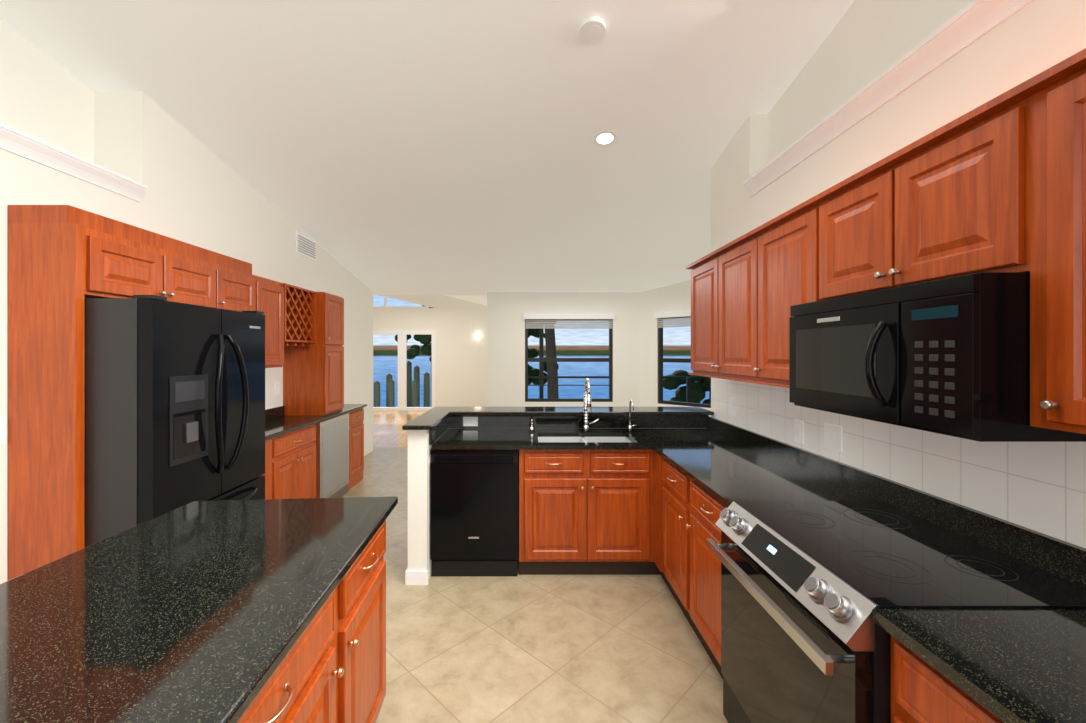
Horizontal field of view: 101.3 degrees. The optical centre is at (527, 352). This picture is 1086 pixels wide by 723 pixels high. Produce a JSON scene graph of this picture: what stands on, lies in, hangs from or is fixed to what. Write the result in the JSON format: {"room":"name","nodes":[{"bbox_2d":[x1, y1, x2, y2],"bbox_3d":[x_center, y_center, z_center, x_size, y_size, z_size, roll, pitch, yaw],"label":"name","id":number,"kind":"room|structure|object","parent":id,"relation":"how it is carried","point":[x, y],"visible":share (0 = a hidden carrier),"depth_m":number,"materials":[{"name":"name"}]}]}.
{"room":"kitchen","nodes":[
{"label":"kitchen","id":0,"kind":"room"},
{"bbox_2d":[0,19,372,583],"bbox_3d":[-2.625,-0.551,1.850,0.450,4.141,10.100,0,0,0],"label":"wall","id":1,"kind":"structure","parent":0,"point":[198,193],"depth_m":2.82,"materials":[{"name":"white paint"}]},
{"bbox_2d":[0,418,5,444],"bbox_3d":[-2.396,0.360,2.010,0.007,0.120,0.060,0,0,0],"label":"switch plate","id":2,"kind":"object","parent":1,"relation":"attached to","point":[3,424],"depth_m":2.03,"materials":[{"name":"white plastic"}]},
{"bbox_2d":[0,122,147,201],"bbox_3d":[-2.374,-0.978,-0.225,0.052,0.100,5.950,0,0,0],"label":"trim","id":3,"kind":"structure","parent":1,"relation":"attached to","point":[13,140],"depth_m":2.29,"materials":[{"name":"white wood"}]},
{"bbox_2d":[254,275,283,367],"bbox_3d":[-2.226,-0.235,3.619,0.344,0.720,0.395,0,0,0],"label":"upper cabinet","id":4,"kind":"object","parent":1,"relation":"attached to","point":[269,298],"visible":0.31,"depth_m":3.63,"materials":[{"name":"brown wood"}]},
{"bbox_2d":[275,382,279,394],"bbox_3d":[-2.396,0.344,4.250,0.007,0.120,0.070,0,0,0],"label":"switch plate","id":5,"kind":"object","parent":1,"relation":"attached to","point":[277,384],"depth_m":4.25,"materials":[{"name":"white plastic"}]},
{"bbox_2d":[283,283,314,345],"bbox_3d":[-2.241,-0.328,4.086,0.314,0.535,0.536,0,0,0],"label":"wine rack","id":6,"kind":"object","parent":1,"relation":"attached to","point":[299,316],"visible":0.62,"depth_m":4.18,"materials":[{"name":"brown wood"}]},
{"bbox_2d":[296,232,315,260],"bbox_3d":[-2.392,-1.140,4.810,0.015,0.220,0.420,0,0,0],"label":"air vent","id":7,"kind":"object","parent":1,"relation":"in","point":[305,246],"visible":0.98,"depth_m":4.78,"materials":[{"name":"white metal"}]},
{"bbox_2d":[373,411,426,446],"bbox_3d":[-3.495,1.550,9.450,6.010,0.060,4.600,0,0,0],"label":"floor","id":8,"kind":"structure","parent":0,"point":[388,431],"depth_m":9.02,"materials":[{"name":"beige tile"}]},
{"bbox_2d":[408,430,440,579],"bbox_3d":[-0.727,1.010,3.280,0.125,1.019,0.720,0,0,0],"label":"wall","id":9,"kind":"structure","parent":0,"point":[419,455],"depth_m":2.91,"materials":[{"name":"white paint"}]},
{"bbox_2d":[405,567,427,584],"bbox_3d":[0.339,1.475,3.350,2.282,0.090,0.884,0,0,0],"label":"baseboard","id":10,"kind":"structure","parent":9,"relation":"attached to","point":[416,577],"depth_m":2.91,"materials":[{"name":"white wood"}]},
{"bbox_2d":[402,407,713,429],"bbox_3d":[0.334,0.484,3.365,2.288,0.029,1.010,0,0,0],"label":"bar","id":11,"kind":"object","parent":9,"relation":"on","point":[431,419],"visible":1,"depth_m":3.53,"materials":[{"name":"black stone"}]},
{"bbox_2d":[429,415,708,444],"bbox_3d":[0.407,0.560,3.319,2.141,0.118,0.678,0,0,0],"label":"backsplash","id":12,"kind":"structure","parent":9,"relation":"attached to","point":[567,421],"depth_m":3.64,"materials":[{"name":"black stone"}]},
{"bbox_2d":[463,417,477,425],"bbox_3d":[-0.470,0.564,3.636,0.120,0.077,0.008,0,0,0],"label":"outlet","id":13,"kind":"object","parent":12,"relation":"attached to","point":[470,421],"visible":1,"depth_m":3.63,"materials":[{"name":"white plastic"}]},
{"bbox_2d":[0,0,854,294],"bbox_3d":[0.120,-1.838,1.850,5.940,1.857,10.400,0,0,0],"label":"ceiling","id":14,"kind":"structure","parent":0,"point":[412,146],"depth_m":2.92,"materials":[{"name":"white paint"}]},
{"bbox_2d":[579,16,605,44],"bbox_3d":[0.335,-1.682,2.326,0.140,0.053,0.143,0,0,0],"label":"smoke detector","id":15,"kind":"object","parent":14,"relation":"attached to","point":[592,29],"visible":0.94,"depth_m":2.31,"materials":[{"name":"white plastic"}]},
{"bbox_2d":[593,130,616,145],"bbox_3d":[0.556,-1.547,3.216,0.170,0.032,0.168,0,0,0],"label":"recessed light","id":16,"kind":"object","parent":14,"relation":"in","point":[604,138],"visible":1,"depth_m":3.21,"materials":[{"name":"white glass"}]},
{"bbox_2d":[373,295,486,406],"bbox_3d":[-3.495,-0.677,11.675,6.010,4.395,0.150,0,0,0],"label":"wall","id":17,"kind":"structure","parent":0,"point":[457,324],"depth_m":11.60,"materials":[{"name":"white paint"}]},
{"bbox_2d":[373,295,435,410],"bbox_3d":[-3.285,-0.040,11.620,1.770,3.120,0.080,0,0,0],"label":"door frame","id":18,"kind":"structure","parent":17,"relation":"attached to","point":[402,369],"depth_m":11.58,"materials":[{"name":"white wood"}]},
{"bbox_2d":[446,295,486,305],"bbox_3d":[-3.570,-1.893,9.400,6.160,1.640,4.700,0,0,0],"label":"ceiling","id":19,"kind":"structure","parent":0,"point":[480,299],"depth_m":10.67,"materials":[{"name":"white paint"}]},
{"bbox_2d":[341,447,727,722],"bbox_3d":[-1.450,1.550,1.975,10.100,0.060,10.350,0,0,0],"label":"floor","id":20,"kind":"structure","parent":0,"point":[518,648],"depth_m":2.29,"materials":[{"name":"beige tile"}]},
{"bbox_2d":[7,205,255,580],"bbox_3d":[-2.226,0.420,2.733,0.344,2.200,1.367,0,0,0],"label":"surround","id":21,"kind":"object","parent":20,"relation":"on","point":[63,261],"visible":0.9,"depth_m":2.05,"materials":[{"name":"brown wood"}]},
{"bbox_2d":[84,295,264,547],"bbox_3d":[-2.039,0.624,2.545,0.703,1.793,0.900,0,0,0],"label":"fridge","id":22,"kind":"object","parent":20,"relation":"on","point":[174,405],"visible":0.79,"depth_m":2.17,"materials":[{"name":"black metal"}]},
{"bbox_2d":[263,437,274,498],"bbox_3d":[-2.179,1.085,3.215,0.438,0.868,0.420,0,0,0],"label":"base cabinet","id":23,"kind":"object","parent":20,"relation":"on","point":[269,474],"depth_m":3.39,"materials":[{"name":"brown wood"}]},
{"bbox_2d":[275,423,315,498],"bbox_3d":[-2.179,1.085,3.797,0.438,0.868,0.743,0,0,0],"label":"base cabinet","id":24,"kind":"object","parent":20,"relation":"on","point":[290,465],"depth_m":3.77,"materials":[{"name":"brown wood"}]},
{"bbox_2d":[265,404,366,439],"bbox_3d":[-2.169,0.585,4.186,0.458,0.129,2.363,0,0,0],"label":"countertop","id":25,"kind":"structure","parent":24,"relation":"on","point":[278,422],"depth_m":4.08,"materials":[{"name":"black stone"}]},
{"bbox_2d":[283,292,343,415],"bbox_3d":[-2.176,0.011,4.583,0.443,1.213,0.454,0,0,0],"label":"cabinet","id":26,"kind":"object","parent":25,"relation":"on","point":[313,379],"visible":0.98,"depth_m":4.36,"materials":[{"name":"brown wood"}]},
{"bbox_2d":[237,520,385,722],"bbox_3d":[-0.906,1.085,1.189,0.862,0.870,1.333,0,0,0],"label":"base cabinet","id":27,"kind":"object","parent":20,"relation":"on","point":[331,668],"visible":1,"depth_m":1.13,"materials":[{"name":"brown wood"}]},
{"bbox_2d":[0,496,397,722],"bbox_3d":[-0.947,0.631,0.453,1.045,0.034,2.906,0,0,0],"label":"countertop","id":28,"kind":"structure","parent":27,"relation":"on","point":[200,612],"depth_m":1.06,"materials":[{"name":"black stone"}]},
{"bbox_2d":[316,413,348,497],"bbox_3d":[-2.159,1.089,4.515,0.422,0.862,0.686,0,0,0],"label":"beverage cooler","id":29,"kind":"object","parent":20,"relation":"on","point":[332,457],"visible":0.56,"depth_m":4.44,"materials":[{"name":"silver metal"}]},
{"bbox_2d":[348,408,363,489],"bbox_3d":[-2.179,1.085,5.107,0.438,0.868,0.491,0,0,0],"label":"base cabinet","id":30,"kind":"object","parent":20,"relation":"on","point":[356,417],"depth_m":5.09,"materials":[{"name":"brown wood"}]},
{"bbox_2d":[430,448,518,575],"bbox_3d":[-0.364,1.086,3.290,0.592,0.868,0.620,0,0,0],"label":"dishwasher","id":31,"kind":"object","parent":20,"relation":"on","point":[474,512],"visible":0.9,"depth_m":2.99,"materials":[{"name":"black metal"}]},
{"bbox_2d":[535,436,650,574],"bbox_3d":[0.440,1.085,3.328,0.765,0.868,0.655,0,0,0],"label":"base cabinet","id":32,"kind":"object","parent":20,"relation":"on","point":[586,512],"depth_m":3.00,"materials":[{"name":"brown wood"}]},
{"bbox_2d":[651,450,661,574],"bbox_3d":[1.124,1.085,3.338,0.704,0.868,0.634,0,0,0],"label":"base cabinet","id":33,"kind":"object","parent":20,"relation":"on","point":[654,569],"depth_m":3.02,"materials":[{"name":"brown wood"}]},
{"bbox_2d":[654,451,726,678],"bbox_3d":[1.150,1.085,2.432,0.652,0.869,1.175,0,0,0],"label":"base cabinet","id":34,"kind":"object","parent":20,"relation":"on","point":[687,511],"visible":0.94,"depth_m":2.39,"materials":[{"name":"brown wood"}]},
{"bbox_2d":[432,416,740,449],"bbox_3d":[0.406,0.584,3.304,2.100,0.129,0.669,0,0,0],"label":"countertop","id":35,"kind":"structure","parent":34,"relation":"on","point":[453,438],"depth_m":3.21,"materials":[{"name":"black stone"}]},
{"bbox_2d":[529,378,636,431],"bbox_3d":[0.431,0.406,3.407,0.840,0.425,0.214,0,0,0],"label":"faucet","id":36,"kind":"object","parent":35,"relation":"on","point":[587,408],"visible":1,"depth_m":3.47,"materials":[{"name":"silver metal"}]},
{"bbox_2d":[538,437,630,441],"bbox_3d":[0.415,0.746,3.255,0.682,0.189,0.362,0,0,0],"label":"sink","id":37,"kind":"object","parent":35,"relation":"in","point":[583,439],"visible":0.08,"depth_m":3.43,"materials":[{"name":"silver metal"}]},
{"bbox_2d":[707,501,1085,722],"bbox_3d":[1.093,1.067,1.460,0.723,0.906,0.762,0,0,0],"label":"range","id":38,"kind":"object","parent":20,"relation":"on","point":[807,587],"visible":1,"depth_m":1.33,"materials":[{"name":"black"}]},
{"bbox_2d":[891,635,1002,722],"bbox_3d":[1.166,1.085,0.763,0.620,0.868,0.626,0,0,0],"label":"base cabinet","id":39,"kind":"object","parent":20,"relation":"on","point":[922,691],"visible":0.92,"depth_m":0.94,"materials":[{"name":"brown wood"}]},
{"bbox_2d":[648,428,1085,722],"bbox_3d":[1.152,0.620,1.220,0.652,0.200,4.839,0,0,0],"label":"countertop","id":40,"kind":"structure","parent":39,"relation":"on","point":[1016,665],"depth_m":1.18,"materials":[{"name":"black stone"}]},
{"bbox_2d":[487,292,639,406],"bbox_3d":[-2.457,-0.677,6.975,8.387,4.395,0.150,0,0,0],"label":"wall","id":41,"kind":"structure","parent":0,"point":[506,311],"depth_m":6.88,"materials":[{"name":"white paint"}]},
{"bbox_2d":[525,319,612,401],"bbox_3d":[0.635,0.117,6.965,1.365,1.303,0.070,0,0,0],"label":"window","id":42,"kind":"structure","parent":41,"relation":"in","point":[610,385],"depth_m":6.93,"materials":[{"name":"black"}]},
{"bbox_2d":[524,313,614,328],"bbox_3d":[0.635,-0.489,6.885,1.405,0.232,0.090,0,0,0],"label":"window blind","id":43,"kind":"object","parent":42,"relation":"attached to","point":[569,316],"visible":0.96,"depth_m":6.91,"materials":[{"name":"white plastic"}]},
{"bbox_2d":[640,280,710,416],"bbox_3d":[2.391,0.159,6.352,1.900,2.722,0.150,0,0,45],"label":"wall","id":44,"kind":"structure","parent":0,"point":[675,297],"depth_m":6.74,"materials":[{"name":"white paint"}]},
{"bbox_2d":[658,316,710,407],"bbox_3d":[2.455,0.117,6.274,1.320,1.303,0.070,0,0,45],"label":"window","id":45,"kind":"structure","parent":44,"relation":"in","point":[661,359],"depth_m":6.69,"materials":[{"name":"black"}]},
{"bbox_2d":[654,310,690,327],"bbox_3d":[2.397,-0.489,6.217,1.360,0.232,0.088,0,0,45],"label":"window blind","id":46,"kind":"object","parent":45,"relation":"attached to","point":[685,320],"visible":0.29,"depth_m":6.47,"materials":[{"name":"white plastic"}]},
{"bbox_2d":[711,0,1085,546],"bbox_3d":[1.715,-0.551,0.200,0.470,4.141,6.800,0,0,0],"label":"wall","id":47,"kind":"structure","parent":0,"point":[864,43],"depth_m":1.91,"materials":[{"name":"white paint"}]},
{"bbox_2d":[689,230,752,382],"bbox_3d":[1.335,-0.246,2.803,0.280,0.788,0.961,0,0,0],"label":"upper cabinet","id":48,"kind":"object","parent":47,"relation":"attached to","point":[722,279],"depth_m":2.73,"materials":[{"name":"brown wood"}]},
{"bbox_2d":[753,195,816,387],"bbox_3d":[1.335,-0.246,2.082,0.280,0.788,0.480,0,0,0],"label":"upper cabinet","id":49,"kind":"object","parent":47,"relation":"attached to","point":[785,246],"depth_m":2.11,"materials":[{"name":"brown wood"}]},
{"bbox_2d":[743,0,1033,196],"bbox_3d":[1.454,-1.080,-0.125,0.052,0.100,6.150,0,0,0],"label":"trim","id":50,"kind":"structure","parent":47,"relation":"attached to","point":[970,23],"depth_m":1.75,"materials":[{"name":"white"}]},
{"bbox_2d":[715,378,1085,548],"bbox_3d":[1.478,0.332,1.160,0.002,0.376,4.720,0,0,0],"label":"tile backsplash","id":51,"kind":"structure","parent":47,"relation":"attached to","point":[1040,487],"depth_m":1.56,"materials":[{"name":"white tile"}]},
{"bbox_2d":[730,398,734,415],"bbox_3d":[1.472,0.395,3.210,0.008,0.120,0.075,0,0,0],"label":"outlet","id":52,"kind":"object","parent":51,"relation":"attached to","point":[732,401],"depth_m":3.20,"materials":[{"name":"white plastic"}]},
{"bbox_2d":[794,419,803,443],"bbox_3d":[1.472,0.429,2.420,0.008,0.120,0.075,0,0,0],"label":"outlet","id":53,"kind":"object","parent":51,"relation":"attached to","point":[798,425],"depth_m":2.41,"materials":[{"name":"white plastic"}]},
{"bbox_2d":[824,423,841,452],"bbox_3d":[1.472,0.410,2.150,0.008,0.120,0.120,0,0,0],"label":"outlet","id":54,"kind":"object","parent":51,"relation":"attached to","point":[832,437],"depth_m":2.14,"materials":[{"name":"white plastic"}]},
{"bbox_2d":[817,84,1020,300],"bbox_3d":[1.335,-0.419,1.460,0.280,0.441,0.764,0,0,0],"label":"upper cabinet","id":55,"kind":"object","parent":47,"relation":"attached to","point":[997,184],"depth_m":1.32,"materials":[{"name":"brown wood"}]},
{"bbox_2d":[789,272,1085,441],"bbox_3d":[1.248,0.011,1.460,0.455,0.412,0.756,0,0,0],"label":"microwave","id":56,"kind":"object","parent":55,"relation":"attached to","point":[949,356],"visible":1,"depth_m":1.20,"materials":[{"name":"black"}]},
{"bbox_2d":[1021,48,1085,433],"bbox_3d":[1.335,-0.231,0.848,0.280,0.818,0.461,0,0,0],"label":"upper cabinet","id":57,"kind":"object","parent":47,"relation":"attached to","point":[1053,101],"depth_m":1.01,"materials":[{"name":"brown wood"}]},
{"label":"outside","id":58,"kind":"structure","parent":0,"visible":0},
{"bbox_2d":[373,295,709,406],"bbox_3d":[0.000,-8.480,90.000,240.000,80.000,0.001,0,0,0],"label":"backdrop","id":59,"kind":"structure","parent":58,"point":[582,343],"depth_m":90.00,"materials":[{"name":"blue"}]},
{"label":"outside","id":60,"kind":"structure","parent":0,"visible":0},
{"bbox_2d":[374,321,708,406],"bbox_3d":[-0.673,0.520,12.850,8.345,4.000,9.500,0,0,0],"label":"pilings","id":61,"kind":"object","parent":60,"point":[413,393],"visible":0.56,"depth_m":13.92,"materials":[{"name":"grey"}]},
{"bbox_2d":[395,305,710,403],"bbox_3d":[-0.257,-0.043,15.626,9.823,5.131,13.221,0,0,0],"label":"tree","id":62,"kind":"object","parent":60,"point":[700,387],"visible":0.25,"depth_m":10.39,"materials":[{"name":"green plant"}]}
]}

